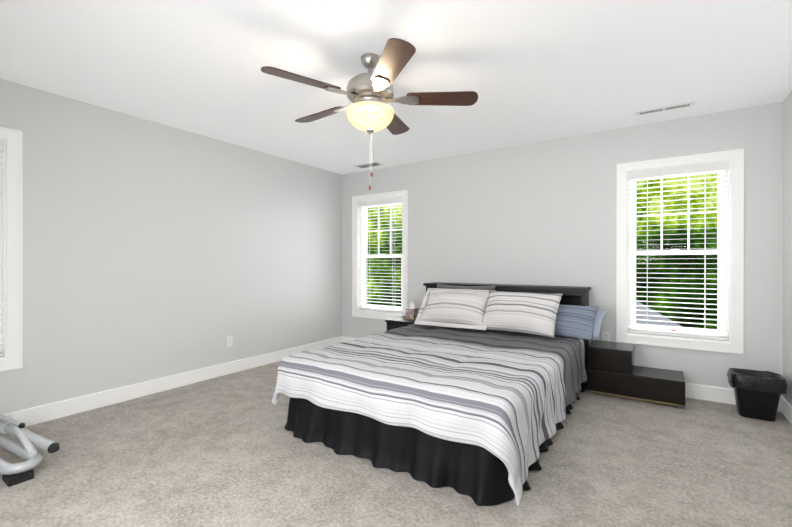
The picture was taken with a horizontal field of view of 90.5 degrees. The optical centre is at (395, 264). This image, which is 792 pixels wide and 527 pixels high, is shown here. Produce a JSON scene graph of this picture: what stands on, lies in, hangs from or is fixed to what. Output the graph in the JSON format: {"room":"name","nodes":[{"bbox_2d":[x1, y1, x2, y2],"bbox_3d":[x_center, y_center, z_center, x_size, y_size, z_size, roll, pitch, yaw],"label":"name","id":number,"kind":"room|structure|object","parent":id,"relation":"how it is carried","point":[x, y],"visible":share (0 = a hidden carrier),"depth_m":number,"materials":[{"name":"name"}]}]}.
{"room":"bedroom","nodes":[
{"label":"bedroom","id":0,"kind":"room"},
{"bbox_2d":[0,79,341,413],"bbox_3d":[-2.133,-0.066,3.730,0.150,2.440,4.670,0,0,34],"label":"wall","id":1,"kind":"structure","parent":0,"point":[152,250],"depth_m":3.52,"materials":[{"name":"white paint"}]},
{"bbox_2d":[0,127,22,371],"bbox_3d":[-2.966,-0.106,2.452,0.169,1.678,0.908,0,0,34],"label":"window","id":2,"kind":"structure","parent":1,"relation":"in","point":[11,273],"depth_m":2.75,"materials":[{"name":"white"}]},
{"bbox_2d":[3,336,341,426],"bbox_3d":[-2.065,1.092,3.688,0.014,0.125,4.670,0,0,34],"label":"baseboard","id":3,"kind":"structure","parent":1,"relation":"attached to","point":[46,412],"depth_m":3.47,"materials":[{"name":"white wood"}]},
{"bbox_2d":[226,335,232,346],"bbox_3d":[-1.759,0.808,4.151,0.010,0.114,0.070,0,0,34],"label":"electrical outlet","id":4,"kind":"object","parent":1,"relation":"attached to","point":[229,341],"visible":1,"depth_m":4.15,"materials":[{"name":"white plastic"}]},
{"bbox_2d":[0,361,791,526],"bbox_3d":[-0.159,1.219,2.422,4.890,0.120,4.970,0,0,34],"label":"floor","id":5,"kind":"structure","parent":0,"point":[229,450],"depth_m":2.18,"materials":[{"name":"carpet"}]},
{"bbox_2d":[0,414,59,486],"bbox_3d":[-2.529,1.057,2.099,0.961,0.206,0.908,0,0,34],"label":"exercise machine","id":6,"kind":"object","parent":5,"relation":"on","point":[15,474],"visible":1,"depth_m":2.23,"materials":[{"name":"grey paint"}]},
{"bbox_2d":[385,316,414,330],"bbox_3d":[0.166,0.901,4.716,0.434,0.500,0.448,0,0,34],"label":"nightstand","id":7,"kind":"object","parent":5,"relation":"on","point":[397,322],"visible":0.04,"depth_m":4.60,"materials":[{"name":"black laminate"}]},
{"bbox_2d":[405,301,418,319],"bbox_3d":[0.193,0.543,4.701,0.116,0.213,0.116,0,0,34],"label":"tissue box","id":8,"kind":"object","parent":7,"relation":"on","point":[412,311],"visible":0.98,"depth_m":4.66,"materials":[{"name":"cardboard"}]},
{"bbox_2d":[272,282,607,506],"bbox_3d":[0.563,0.686,3.226,1.889,0.940,2.478,0,0,34],"label":"bed","id":9,"kind":"object","parent":5,"relation":"on","point":[471,390],"visible":1,"depth_m":2.43,"materials":[{"name":"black fabric"}]},
{"bbox_2d":[437,284,495,289],"bbox_3d":[0.708,0.425,4.184,0.680,0.418,0.187,0,0,34],"label":"pillow","id":10,"kind":"object","parent":9,"relation":"on","point":[439,286],"depth_m":4.20,"materials":[{"name":"grey fabric"}]},
{"bbox_2d":[554,305,598,340],"bbox_3d":[1.485,0.500,3.566,0.619,0.268,0.292,0,0,34],"label":"pillow","id":11,"kind":"object","parent":9,"relation":"on","point":[573,322],"depth_m":3.43,"materials":[{"name":"blue fabric"}]},
{"bbox_2d":[593,311,607,338],"bbox_3d":[1.549,0.520,3.626,0.690,0.212,0.390,0,0,34],"label":"pillow","id":12,"kind":"object","parent":9,"relation":"on","point":[598,316],"depth_m":3.43,"materials":[{"name":"blue fabric"}]},
{"bbox_2d":[587,340,684,406],"bbox_3d":[2.105,0.943,3.470,0.710,0.425,0.375,0,0,34],"label":"nightstand","id":13,"kind":"object","parent":5,"relation":"on","point":[612,369],"visible":1,"depth_m":3.37,"materials":[{"name":"black wood"}]},
{"bbox_2d":[727,368,787,420],"bbox_3d":[2.748,0.989,3.002,0.328,0.335,0.270,0,0,34],"label":"trash can","id":14,"kind":"object","parent":5,"relation":"on","point":[757,393],"visible":1,"depth_m":2.93,"materials":[{"name":"black plastic"}]},
{"bbox_2d":[0,0,791,174],"bbox_3d":[-0.159,-1.341,2.413,4.890,0.120,4.970,0,0,34],"label":"ceiling","id":15,"kind":"structure","parent":0,"point":[531,71],"depth_m":2.50,"materials":[{"name":"white paint"}]},
{"bbox_2d":[355,162,383,167],"bbox_3d":[-0.350,-1.286,5.080,0.360,0.007,0.160,0,0,34],"label":"ceiling vent","id":16,"kind":"object","parent":15,"relation":"in","point":[367,165],"visible":0.98,"depth_m":5.07,"materials":[{"name":"white metal"}]},
{"bbox_2d":[261,38,477,189],"bbox_3d":[-0.193,-0.873,2.466,1.236,0.814,1.274,0,0,34],"label":"fan","id":17,"kind":"object","parent":15,"relation":"hanging from","point":[370,96],"visible":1,"depth_m":2.34,"materials":[{"name":"brown wood"}]},
{"bbox_2d":[635,101,694,115],"bbox_3d":[2.201,-1.280,3.228,0.400,0.007,0.085,0,0,34],"label":"ceiling vent","id":18,"kind":"object","parent":15,"relation":"in","point":[688,104],"visible":1,"depth_m":3.21,"materials":[{"name":"white metal"}]},
{"bbox_2d":[342,102,782,395],"bbox_3d":[1.175,-0.068,4.425,4.890,2.440,0.150,0,0,34],"label":"wall","id":19,"kind":"structure","parent":0,"point":[541,213],"depth_m":3.94,"materials":[{"name":"white paint"}]},
{"bbox_2d":[352,190,407,319],"bbox_3d":[-0.189,-0.116,5.315,0.908,1.678,0.169,0,0,34],"label":"window","id":20,"kind":"structure","parent":19,"relation":"in","point":[361,306],"depth_m":5.35,"materials":[{"name":"white"}]},
{"bbox_2d":[342,336,779,411],"bbox_3d":[1.129,1.090,4.360,4.562,0.125,0.014,0,0,34],"label":"baseboard","id":21,"kind":"structure","parent":19,"relation":"attached to","point":[712,393],"depth_m":3.33,"materials":[{"name":"white wood"}]},
{"bbox_2d":[602,331,609,340],"bbox_3d":[2.018,0.699,3.771,0.070,0.114,0.010,0,0,34],"label":"electrical outlet","id":22,"kind":"object","parent":19,"relation":"attached to","point":[605,336],"visible":0.85,"depth_m":3.77,"materials":[{"name":"white plastic"}]},
{"bbox_2d":[616,149,743,353],"bbox_3d":[2.504,-0.110,3.525,0.908,1.678,0.169,0,0,34],"label":"window","id":23,"kind":"structure","parent":19,"relation":"in","point":[727,334],"depth_m":3.44,"materials":[{"name":"white"}]},
{"bbox_2d":[782,91,791,405],"bbox_3d":[1.814,-0.057,1.105,0.150,2.440,4.670,0,0,34],"label":"wall","id":24,"kind":"structure","parent":0,"point":[787,238],"depth_m":2.98,"materials":[{"name":"white paint"}]},
{"bbox_2d":[780,396,791,424],"bbox_3d":[1.746,1.101,1.155,0.014,0.125,4.670,0,0,34],"label":"baseboard","id":25,"kind":"structure","parent":24,"relation":"attached to","point":[785,408],"depth_m":2.96,"materials":[{"name":"white wood"}]},
{"label":"outside","id":26,"kind":"structure","parent":0,"visible":0},
{"bbox_2d":[636,301,682,326],"bbox_3d":[4.180,2.905,7.907,3.350,4.470,2.400,0,0,34],"label":"shed roof","id":27,"kind":"structure","parent":26,"point":[652,317],"depth_m":7.20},
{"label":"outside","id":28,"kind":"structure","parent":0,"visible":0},
{"bbox_2d":[366,174,717,328],"bbox_3d":[8.494,-1.876,12.347,36.000,18.000,0.200,0,0,34],"label":"trees","id":29,"kind":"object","parent":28,"point":[676,242],"depth_m":12.25,"materials":[{"name":"green plant"}]}
]}

